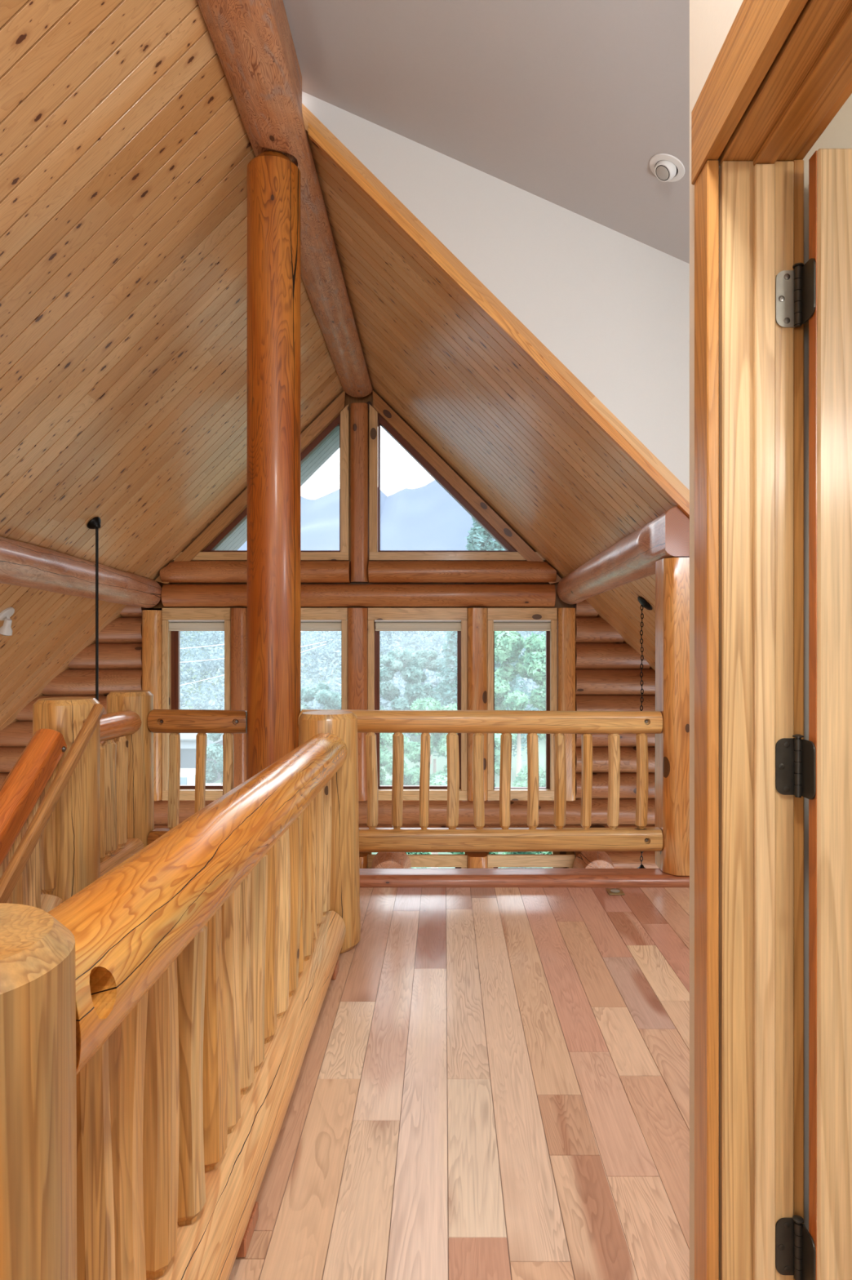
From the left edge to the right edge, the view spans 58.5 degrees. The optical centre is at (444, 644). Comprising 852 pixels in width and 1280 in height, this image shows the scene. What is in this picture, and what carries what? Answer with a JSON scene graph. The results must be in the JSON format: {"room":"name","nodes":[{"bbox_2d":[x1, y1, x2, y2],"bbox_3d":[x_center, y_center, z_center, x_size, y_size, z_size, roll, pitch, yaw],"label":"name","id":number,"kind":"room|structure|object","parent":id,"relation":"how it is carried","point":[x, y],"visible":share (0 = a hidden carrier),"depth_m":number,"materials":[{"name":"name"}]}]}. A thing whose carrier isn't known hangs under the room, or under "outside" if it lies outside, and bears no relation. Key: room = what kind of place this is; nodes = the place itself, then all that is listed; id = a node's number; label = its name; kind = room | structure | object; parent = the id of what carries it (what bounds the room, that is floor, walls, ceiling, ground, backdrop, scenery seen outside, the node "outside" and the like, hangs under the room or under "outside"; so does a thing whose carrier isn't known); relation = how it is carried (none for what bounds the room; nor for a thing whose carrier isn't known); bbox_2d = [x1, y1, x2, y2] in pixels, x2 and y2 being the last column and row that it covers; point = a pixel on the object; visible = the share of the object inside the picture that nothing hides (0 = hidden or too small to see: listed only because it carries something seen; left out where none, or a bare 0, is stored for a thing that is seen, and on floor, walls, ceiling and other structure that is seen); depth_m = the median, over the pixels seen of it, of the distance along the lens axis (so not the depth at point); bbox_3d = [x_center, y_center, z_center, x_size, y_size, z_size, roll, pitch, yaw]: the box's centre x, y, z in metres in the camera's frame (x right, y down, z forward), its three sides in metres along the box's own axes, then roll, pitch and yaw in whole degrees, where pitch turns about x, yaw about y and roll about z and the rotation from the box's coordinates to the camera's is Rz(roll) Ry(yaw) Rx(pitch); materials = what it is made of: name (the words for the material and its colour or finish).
{"room":"log cabin loft","nodes":[
{"label":"log cabin loft","id":0,"kind":"room"},
{"bbox_2d":[0,0,343,731],"bbox_3d":[-3.195,-0.737,2.001,4.640,4.999,11.998,0,0,0],"label":"ceiling","id":1,"kind":"structure","parent":0,"point":[126,151],"depth_m":4.30,"materials":[{"name":"brown wood"}]},
{"bbox_2d":[0,607,14,635],"bbox_3d":[-3.446,-0.182,5.981,0.108,0.227,0.136,0,0,0],"label":"spotlight","id":2,"kind":"object","parent":1,"relation":"attached to","point":[6,629],"visible":1,"depth_m":5.95,"materials":[{"name":"white metal"}]},
{"bbox_2d":[0,536,161,608],"bbox_3d":[-3.006,-0.646,1.927,0.337,0.548,11.661,0,0,0],"label":"log beam","id":3,"kind":"structure","parent":1,"relation":"attached to","point":[22,564],"depth_m":5.88,"materials":[{"name":"brown wood"}]},
{"bbox_2d":[87,516,101,701],"bbox_3d":[-2.711,0.072,5.935,0.156,2.136,0.156,0,0,0],"label":"pendant light","id":4,"kind":"object","parent":1,"relation":"hanging from","point":[95,523],"visible":0.66,"depth_m":5.92,"materials":[{"name":"black metal"}]},
{"bbox_2d":[215,427,339,550],"bbox_3d":[-3.195,-0.541,8.558,4.640,4.672,1.083,0,0,0],"label":"roof overhang","id":5,"kind":"object","parent":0,"point":[238,537],"depth_m":8.77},
{"bbox_2d":[0,600,659,868],"bbox_3d":[-0.850,1.736,7.910,8.500,4.607,0.306,0,0,0],"label":"wall","id":6,"kind":"structure","parent":0,"point":[608,669],"depth_m":7.78,"materials":[{"name":"brown wood"}]},
{"bbox_2d":[142,609,164,800],"bbox_3d":[-2.992,0.618,7.818,0.195,1.939,0.193,0,0,0],"label":"log post","id":7,"kind":"object","parent":6,"relation":"on","point":[152,620],"visible":0.56,"depth_m":7.72,"materials":[{"name":"brown wood"}]},
{"bbox_2d":[161,608,231,799],"bbox_3d":[-2.541,0.608,7.870,0.702,1.970,0.180,0,0,0],"label":"window","id":8,"kind":"structure","parent":6,"relation":"in","point":[171,640],"depth_m":7.78,"materials":[{"name":"brown wood"}]},
{"bbox_2d":[167,619,226,631],"bbox_3d":[-2.542,-0.205,7.833,0.604,0.131,0.070,0,0,0],"label":"roller shade","id":9,"kind":"object","parent":8,"relation":"attached to","point":[173,624],"visible":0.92,"depth_m":7.81,"materials":[{"name":"white fabric"}]},
{"bbox_2d":[231,608,247,788],"bbox_3d":[-2.106,0.607,7.822,0.161,1.961,0.170,0,0,0],"label":"log post","id":10,"kind":"object","parent":6,"relation":"on","point":[238,615],"visible":0.52,"depth_m":7.74,"materials":[{"name":"brown wood"}]},
{"bbox_2d":[246,608,347,780],"bbox_3d":[-1.507,0.608,7.870,1.031,1.970,0.180,0,0,0],"label":"window","id":11,"kind":"structure","parent":6,"relation":"in","point":[306,613],"depth_m":7.78,"materials":[{"name":"brown wood"}]},
{"bbox_2d":[301,619,342,631],"bbox_3d":[-1.507,-0.205,7.833,0.930,0.131,0.070,0,0,0],"label":"roller shade","id":12,"kind":"object","parent":11,"relation":"attached to","point":[305,624],"visible":0.34,"depth_m":7.81,"materials":[{"name":"white fabric"}]},
{"bbox_2d":[347,608,368,800],"bbox_3d":[-0.889,0.607,7.817,0.200,1.961,0.196,0,0,0],"label":"log post","id":13,"kind":"object","parent":6,"relation":"on","point":[357,618],"visible":0.7,"depth_m":7.72,"materials":[{"name":"brown wood"}]},
{"bbox_2d":[359,852,368,868],"bbox_3d":[-0.889,2.947,7.817,0.200,1.582,0.196,0,0,0],"label":"log post","id":14,"kind":"object","parent":6,"relation":"on","point":[363,856],"visible":0.1,"depth_m":7.74,"materials":[{"name":"brown wood"}]},
{"bbox_2d":[371,852,411,868],"bbox_3d":[-0.540,2.270,7.595,0.403,0.411,0.320,0,0,0],"label":"joist","id":15,"kind":"object","parent":6,"relation":"attached to","point":[381,860],"visible":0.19,"depth_m":7.54,"materials":[{"name":"brown wood"}]},
{"bbox_2d":[368,608,467,799],"bbox_3d":[-0.276,0.608,7.870,1.020,1.970,0.180,0,0,0],"label":"window","id":16,"kind":"structure","parent":6,"relation":"in","point":[410,792],"depth_m":7.78,"materials":[{"name":"brown wood"}]},
{"bbox_2d":[374,619,462,631],"bbox_3d":[-0.267,-0.205,7.833,0.903,0.131,0.070,0,0,0],"label":"roller shade","id":17,"kind":"object","parent":16,"relation":"attached to","point":[380,624],"visible":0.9,"depth_m":7.81,"materials":[{"name":"white fabric"}]},
{"bbox_2d":[368,854,467,868],"bbox_3d":[-0.276,2.940,7.870,1.020,1.575,0.180,0,0,0],"label":"window","id":18,"kind":"structure","parent":6,"relation":"in","point":[459,861],"depth_m":7.78,"materials":[{"name":"brown wood"}]},
{"bbox_2d":[467,608,487,800],"bbox_3d":[0.337,0.607,7.817,0.200,1.961,0.196,0,0,0],"label":"log post","id":19,"kind":"object","parent":6,"relation":"on","point":[477,617],"visible":0.71,"depth_m":7.72,"materials":[{"name":"brown wood"}]},
{"bbox_2d":[467,852,487,868],"bbox_3d":[0.337,2.947,7.817,0.200,1.582,0.196,0,0,0],"label":"log post","id":20,"kind":"object","parent":6,"relation":"attached to","point":[475,860],"visible":0.16,"depth_m":7.73,"materials":[{"name":"brown wood"}]},
{"bbox_2d":[487,608,557,799],"bbox_3d":[0.797,0.608,7.870,0.713,1.970,0.180,0,0,0],"label":"window","id":21,"kind":"structure","parent":6,"relation":"in","point":[547,793],"depth_m":7.78,"materials":[{"name":"brown wood"}]},
{"bbox_2d":[491,619,553,631],"bbox_3d":[0.799,-0.205,7.833,0.630,0.131,0.070,0,0,0],"label":"roller shade","id":22,"kind":"object","parent":21,"relation":"attached to","point":[498,624],"visible":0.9,"depth_m":7.81,"materials":[{"name":"white fabric"}]},
{"bbox_2d":[557,608,575,800],"bbox_3d":[1.251,0.607,7.822,0.178,1.961,0.186,0,0,0],"label":"log post","id":23,"kind":"object","parent":6,"relation":"on","point":[566,616],"visible":0.71,"depth_m":7.73,"materials":[{"name":"brown wood"}]},
{"bbox_2d":[573,851,614,868],"bbox_3d":[1.512,2.276,7.595,0.407,0.406,0.320,0,0,0],"label":"joist","id":24,"kind":"object","parent":6,"relation":"attached to","point":[584,860],"visible":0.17,"depth_m":7.53,"materials":[{"name":"brown wood"}]},
{"bbox_2d":[147,391,573,868],"bbox_3d":[-0.875,0.482,7.965,4.669,6.546,0.070,0,0,0],"label":"wall","id":25,"kind":"structure","parent":0,"point":[368,399],"depth_m":7.93,"materials":[{"name":"brown wood"}]},
{"bbox_2d":[155,391,349,584],"bbox_3d":[-1.972,-1.610,7.853,1.983,1.983,0.175,0,0,0],"label":"window","id":26,"kind":"structure","parent":25,"relation":"in","point":[336,415],"depth_m":7.78,"materials":[{"name":"brown wood"}]},
{"bbox_2d":[160,584,555,607],"bbox_3d":[-0.872,-0.503,7.811,3.995,0.231,0.228,0,0,0],"label":"log beam","id":27,"kind":"structure","parent":25,"relation":"attached to","point":[171,595],"depth_m":7.71,"materials":[{"name":"brown wood"}]},
{"bbox_2d":[160,560,351,583],"bbox_3d":[-1.928,-0.745,7.813,1.917,0.225,0.225,0,0,0],"label":"log beam","id":28,"kind":"structure","parent":27,"relation":"on","point":[192,571],"depth_m":7.71,"materials":[{"name":"brown wood"}]},
{"bbox_2d":[350,402,368,582],"bbox_3d":[-0.872,-1.549,7.822,0.178,1.816,0.186,0,0,0],"label":"log post","id":29,"kind":"object","parent":27,"relation":"on","point":[359,411],"visible":0.99,"depth_m":7.73,"materials":[{"name":"brown wood"}]},
{"bbox_2d":[368,560,556,583],"bbox_3d":[0.181,-0.745,7.812,1.911,0.225,0.225,0,0,0],"label":"log beam","id":30,"kind":"structure","parent":27,"relation":"on","point":[379,571],"depth_m":7.71,"materials":[{"name":"brown wood"}]},
{"bbox_2d":[369,389,561,584],"bbox_3d":[0.223,-1.610,7.853,1.983,1.983,0.175,0,0,0],"label":"window","id":31,"kind":"structure","parent":25,"relation":"in","point":[382,415],"depth_m":7.78,"materials":[{"name":"brown wood"}]},
{"bbox_2d":[487,854,575,868],"bbox_3d":[0.889,2.940,7.870,0.897,1.575,0.180,0,0,0],"label":"window","id":32,"kind":"structure","parent":25,"relation":"in","point":[494,861],"depth_m":7.78,"materials":[{"name":"brown wood"}]},
{"bbox_2d":[228,887,689,1279],"bbox_3d":[0.490,1.410,0.006,4.420,0.260,8.012,0,0,0],"label":"floor","id":33,"kind":"structure","parent":0,"point":[493,1083],"depth_m":2.12,"materials":[{"name":"brown wood"}]},
{"bbox_2d":[0,902,77,1279],"bbox_3d":[-0.504,0.784,0.747,0.267,0.989,0.268,0,0,0],"label":"newel post","id":34,"kind":"object","parent":33,"relation":"on","point":[38,1073],"visible":1,"depth_m":0.72,"materials":[{"name":"brown wood"}]},
{"bbox_2d":[32,696,100,901],"bbox_3d":[-1.614,0.754,3.251,0.260,1.049,0.258,0,0,0],"label":"newel post","id":35,"kind":"object","parent":33,"relation":"on","point":[77,807],"visible":0.47,"depth_m":3.16,"materials":[{"name":"brown wood"}]},
{"bbox_2d":[0,728,66,912],"bbox_3d":[-1.598,1.519,2.007,0.146,2.370,2.205,0,0,0],"label":"log railing","id":36,"kind":"object","parent":35,"relation":"attached to","point":[24,789],"visible":0.65,"depth_m":2.90,"materials":[{"name":"wood"}]},
{"bbox_2d":[0,703,104,902],"bbox_3d":[-1.462,1.098,2.058,0.133,1.712,2.239,0,0,0],"label":"handrail","id":37,"kind":"object","parent":36,"relation":"attached to","point":[13,871],"visible":0.99,"depth_m":2.69,"materials":[{"name":"brown wood"}]},
{"bbox_2d":[99,711,143,876],"bbox_3d":[-1.677,0.749,3.685,0.153,0.815,0.757,0,0,0],"label":"log railing","id":38,"kind":"object","parent":35,"relation":"attached to","point":[115,847],"visible":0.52,"depth_m":3.72,"materials":[{"name":"brown wood"}]},
{"bbox_2d":[48,733,347,1279],"bbox_3d":[-0.505,0.814,1.999,0.222,0.931,2.322,0,0,0],"label":"log railing","id":39,"kind":"object","parent":33,"relation":"on","point":[206,961],"visible":0.9,"depth_m":1.42,"materials":[{"name":"brown wood"}]},
{"bbox_2d":[298,710,360,953],"bbox_3d":[-0.490,0.784,3.260,0.256,0.989,0.272,0,0,-19],"label":"newel post","id":40,"kind":"object","parent":33,"relation":"on","point":[344,896],"visible":0.56,"depth_m":3.15,"materials":[{"name":"brown wood"}]},
{"bbox_2d":[360,867,689,888],"bbox_3d":[0.936,1.336,4.110,3.508,0.217,0.184,0,0,0],"label":"log beam","id":41,"kind":"structure","parent":33,"relation":"attached to","point":[497,877],"depth_m":4.03,"materials":[{"name":"brown wood"}]},
{"bbox_2d":[654,557,689,875],"bbox_3d":[1.333,0.381,4.184,0.314,1.686,0.309,0,0,0],"label":"log post","id":42,"kind":"object","parent":41,"relation":"on","point":[672,791],"visible":0.56,"depth_m":4.04,"materials":[{"name":"brown wood"}]},
{"bbox_2d":[556,506,689,604],"bbox_3d":[1.280,-0.574,5.902,0.297,0.294,3.706,0,-1,0],"label":"log beam","id":43,"kind":"structure","parent":42,"relation":"on","point":[633,557],"depth_m":4.75,"materials":[{"name":"brown wood"}]},
{"bbox_2d":[605,888,625,894],"bbox_3d":[0.882,1.274,3.930,0.080,0.011,0.090,0,0,0],"label":"floor outlet","id":44,"kind":"object","parent":33,"relation":"on","point":[611,891],"visible":1,"depth_m":3.92,"materials":[{"name":"gold metal"}]},
{"bbox_3d":[-1.446,1.335,4.110,0.828,0.217,0.184,0,0,0],"label":"log beam","id":45,"kind":"structure","parent":33,"relation":"attached to","visible":0},
{"bbox_2d":[106,690,154,847],"bbox_3d":[-1.710,0.739,4.141,0.244,0.970,0.243,0,0,0],"label":"newel post","id":46,"kind":"object","parent":45,"relation":"on","point":[140,803],"visible":0.45,"depth_m":4.06,"materials":[{"name":"brown wood"}]},
{"bbox_2d":[147,709,247,844],"bbox_3d":[-1.331,0.742,4.145,0.537,0.782,0.123,0,0,0],"label":"log railing","id":47,"kind":"object","parent":46,"relation":"attached to","point":[174,722],"visible":0.55,"depth_m":4.12,"materials":[{"name":"wood"}]},
{"bbox_2d":[283,0,689,263],"bbox_3d":[0.975,-2.255,0.080,3.550,1.732,8.160,0,0,0],"label":"ceiling","id":48,"kind":"structure","parent":0,"point":[569,104],"depth_m":3.44,"materials":[{"name":"paint"}]},
{"bbox_2d":[649,153,684,182],"bbox_3d":[1.010,-2.152,3.450,0.154,0.089,0.168,0,0,0],"label":"recessed light","id":49,"kind":"object","parent":48,"relation":"in","point":[666,167],"visible":1,"depth_m":3.42,"materials":[{"name":"white plastic"}]},
{"bbox_2d":[302,103,689,671],"bbox_3d":[1.445,-0.617,6.029,4.640,4.758,3.942,0,0,0],"label":"ceiling","id":50,"kind":"structure","parent":0,"point":[432,354],"depth_m":5.08,"materials":[{"name":"brown wood"}]},
{"bbox_2d":[636,596,652,868],"bbox_3d":[1.581,0.779,6.095,0.320,2.325,0.320,0,0,0],"label":"pendant light","id":51,"kind":"object","parent":50,"relation":"hanging from","point":[643,602],"visible":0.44,"depth_m":6.09,"materials":[{"name":"black metal"}]},
{"bbox_2d":[302,91,689,489],"bbox_3d":[0.975,-1.116,4.110,3.550,3.709,0.100,0,0,0],"label":"wall","id":52,"kind":"structure","parent":0,"point":[613,307],"depth_m":4.06,"materials":[{"name":"white paint"}]},
{"bbox_2d":[308,122,689,517],"bbox_3d":[0.340,-1.669,4.032,2.120,2.184,0.029,0,0,0],"label":"trim","id":53,"kind":"structure","parent":52,"relation":"attached to","point":[313,134],"depth_m":4.02,"materials":[{"name":"brown wood"}]},
{"bbox_2d":[689,0,851,1279],"bbox_3d":[1.578,-0.569,-1.323,2.284,3.702,5.354,0,0,0],"label":"wall","id":54,"kind":"structure","parent":0,"point":[711,21],"depth_m":1.26,"materials":[{"name":"beige paint"}]},
{"bbox_2d":[691,0,851,1279],"bbox_3d":[0.492,0.194,0.787,0.158,2.172,0.974,0,0,0],"label":"trim","id":55,"kind":"structure","parent":54,"relation":"attached to","point":[781,73],"depth_m":1.20,"materials":[{"name":"brown wood"}]},
{"bbox_2d":[775,148,851,1279],"bbox_3d":[0.931,0.259,1.173,0.819,2.018,0.053,0,0,0],"label":"door","id":56,"kind":"structure","parent":54,"relation":"in","point":[818,769],"depth_m":1.15,"materials":[{"name":"brown wood"}]},
{"bbox_3d":[-0.850,4.105,1.950,8.900,0.150,12.100,0,0,0],"label":"floor","id":57,"kind":"structure","parent":0,"visible":0},
{"bbox_2d":[246,151,301,779],"bbox_3d":[-0.924,0.702,4.139,0.295,6.653,0.301,0,0,0],"label":"log post","id":58,"kind":"object","parent":57,"relation":"on","point":[273,315],"visible":0.59,"depth_m":4.01,"materials":[{"name":"brown wood"}]},
{"bbox_2d":[196,0,373,397],"bbox_3d":[-0.905,-2.839,1.948,0.339,0.633,11.705,0,0,0],"label":"log beam","id":59,"kind":"structure","parent":58,"relation":"on","point":[252,40],"depth_m":3.87,"materials":[{"name":"brown wood"}]},
{"bbox_2d":[298,709,662,852],"bbox_3d":[0.151,0.739,4.146,2.042,0.776,0.125,0,0,0],"label":"log railing","id":60,"kind":"object","parent":58,"relation":"attached to","point":[641,837],"visible":0.73,"depth_m":4.11,"materials":[{"name":"wood"}]},
{"label":"outside","id":61,"kind":"structure","parent":0,"visible":0},
{"bbox_2d":[237,480,495,550],"bbox_3d":[-10.000,-69.760,410.000,620.000,162.080,220.000,0,0,0],"label":"mountain","id":62,"kind":"structure","parent":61,"point":[427,517],"depth_m":433.86},
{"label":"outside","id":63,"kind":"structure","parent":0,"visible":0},
{"bbox_2d":[180,644,325,685],"bbox_3d":[-13.450,1.575,44.000,13.207,3.255,0.029,0,0,0],"label":"overhead cable","id":64,"kind":"object","parent":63,"point":[324,644],"visible":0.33,"depth_m":43.99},
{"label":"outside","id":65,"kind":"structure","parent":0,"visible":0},
{"bbox_2d":[180,628,546,868],"bbox_3d":[-15.000,-9.756,154.100,290.000,36.731,291.800,0,0,0],"label":"ground","id":66,"kind":"structure","parent":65,"point":[441,761],"depth_m":55.80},
{"bbox_2d":[180,768,221,784],"bbox_3d":[-13.496,7.355,38.885,3.900,1.850,1.830,0,0,0],"label":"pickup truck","id":67,"kind":"object","parent":66,"relation":"on","point":[187,775],"visible":0.09,"depth_m":38.22,"materials":[{"name":"white paint"}]},
{"bbox_2d":[180,733,223,782],"bbox_3d":[-16.076,6.694,46.950,4.557,4.463,7.100,0,0,0],"label":"house","id":68,"kind":"structure","parent":66,"relation":"on","point":[188,740],"depth_m":44.00,"materials":[{"name":"grey"}]},
{"bbox_2d":[205,733,222,784],"bbox_3d":[-9.906,5.690,33.961,2.037,5.780,2.157,0,0,0],"label":"leafy tree","id":69,"kind":"object","parent":66,"relation":"on","point":[214,751],"visible":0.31,"depth_m":33.31,"materials":[{"name":"green plant"}]},
{"bbox_2d":[301,683,341,710],"bbox_3d":[-6.004,5.200,36.025,3.014,6.761,2.774,0,0,0],"label":"leafy tree","id":70,"kind":"object","parent":66,"relation":"on","point":[322,693],"visible":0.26,"depth_m":35.86,"materials":[{"name":"green plant"}]},
{"bbox_2d":[180,619,546,742],"bbox_3d":[-48.211,-11.651,176.164,257.037,42.138,238.745,0,0,0],"label":"foliage","id":71,"kind":"object","parent":66,"relation":"on","point":[324,656],"visible":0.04,"depth_m":87.20,"materials":[{"name":"plant"}]},
{"bbox_2d":[380,733,417,785],"bbox_3d":[-1.719,5.554,23.960,1.793,6.053,1.975,0,0,0],"label":"leafy tree","id":72,"kind":"object","parent":66,"relation":"on","point":[411,775],"visible":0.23,"depth_m":23.67,"materials":[{"name":"green plant"}]},
{"bbox_2d":[380,647,426,739],"bbox_3d":[-2.535,4.348,39.934,3.020,8.464,2.622,0,0,23],"label":"leafy tree","id":73,"kind":"object","parent":66,"relation":"on","point":[406,661],"visible":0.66,"depth_m":39.49,"materials":[{"name":"green plant"}]},
{"bbox_2d":[405,852,432,868],"bbox_3d":[-1.121,6.214,16.967,1.848,4.731,1.753,0,0,0],"label":"leafy tree","id":74,"kind":"object","parent":66,"relation":"on","point":[407,853],"visible":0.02,"depth_m":16.83,"materials":[{"name":"green plant"}]},
{"bbox_2d":[404,697,457,868],"bbox_3d":[-0.365,5.189,27.020,2.435,6.781,2.316,0,0,0],"label":"leafy tree","id":75,"kind":"object","parent":66,"relation":"on","point":[438,740],"visible":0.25,"depth_m":26.35,"materials":[{"name":"green plant"}]},
{"bbox_2d":[410,648,452,764],"bbox_3d":[-1.031,4.450,52.936,3.215,8.326,3.223,0,0,0],"label":"leafy tree","id":76,"kind":"object","parent":66,"relation":"on","point":[425,658],"visible":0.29,"depth_m":52.08,"materials":[{"name":"green plant"}]},
{"bbox_2d":[429,773,498,854],"bbox_3d":[0.557,6.097,22.012,2.113,4.964,2.242,0,0,-23],"label":"leafy tree","id":77,"kind":"object","parent":66,"relation":"on","point":[441,780],"visible":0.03,"depth_m":21.73,"materials":[{"name":"green plant"}]},
{"bbox_2d":[429,516,542,762],"bbox_3d":[2.576,-0.702,47.902,7.489,18.405,7.546,0,0,0],"label":"pine tree","id":78,"kind":"object","parent":66,"relation":"on","point":[479,539],"visible":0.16,"depth_m":47.28,"materials":[{"name":"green plant"}]},
{"bbox_2d":[494,733,515,786],"bbox_3d":[1.569,5.613,25.007,2.076,5.922,2.049,0,0,0],"label":"leafy tree","id":79,"kind":"object","parent":66,"relation":"on","point":[497,736],"visible":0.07,"depth_m":24.30,"materials":[{"name":"green plant"}]},
{"bbox_2d":[494,628,546,776],"bbox_3d":[2.905,3.925,30.011,3.284,9.266,3.102,0,0,-7],"label":"leafy tree","id":80,"kind":"object","parent":66,"relation":"on","point":[508,646],"visible":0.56,"depth_m":29.71,"materials":[{"name":"green plant"}]},
{"bbox_2d":[499,851,551,868],"bbox_3d":[2.115,6.332,17.927,2.158,4.496,2.082,0,0,29],"label":"leafy tree","id":81,"kind":"object","parent":66,"relation":"on","point":[521,852],"visible":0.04,"depth_m":18.26,"materials":[{"name":"green plant"}]},
{"bbox_2d":[511,763,546,854],"bbox_3d":[2.963,6.056,22.984,2.228,5.034,1.970,0,0,0],"label":"leafy tree","id":82,"kind":"object","parent":66,"relation":"on","point":[522,780],"visible":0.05,"depth_m":22.67,"materials":[{"name":"green plant"}]},
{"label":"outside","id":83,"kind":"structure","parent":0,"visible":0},
{"bbox_2d":[180,628,313,648],"bbox_3d":[-11.616,-0.302,38.000,11.403,1.300,0.029,0,0,0],"label":"overhead cable","id":84,"kind":"object","parent":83,"point":[311,628],"visible":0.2,"depth_m":37.98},
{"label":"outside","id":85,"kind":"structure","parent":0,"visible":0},
{"bbox_2d":[180,641,325,662],"bbox_3d":[-12.533,0.458,41.000,12.303,1.266,0.029,0,0,0],"label":"overhead cable","id":86,"kind":"object","parent":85,"point":[322,642],"visible":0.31,"depth_m":40.99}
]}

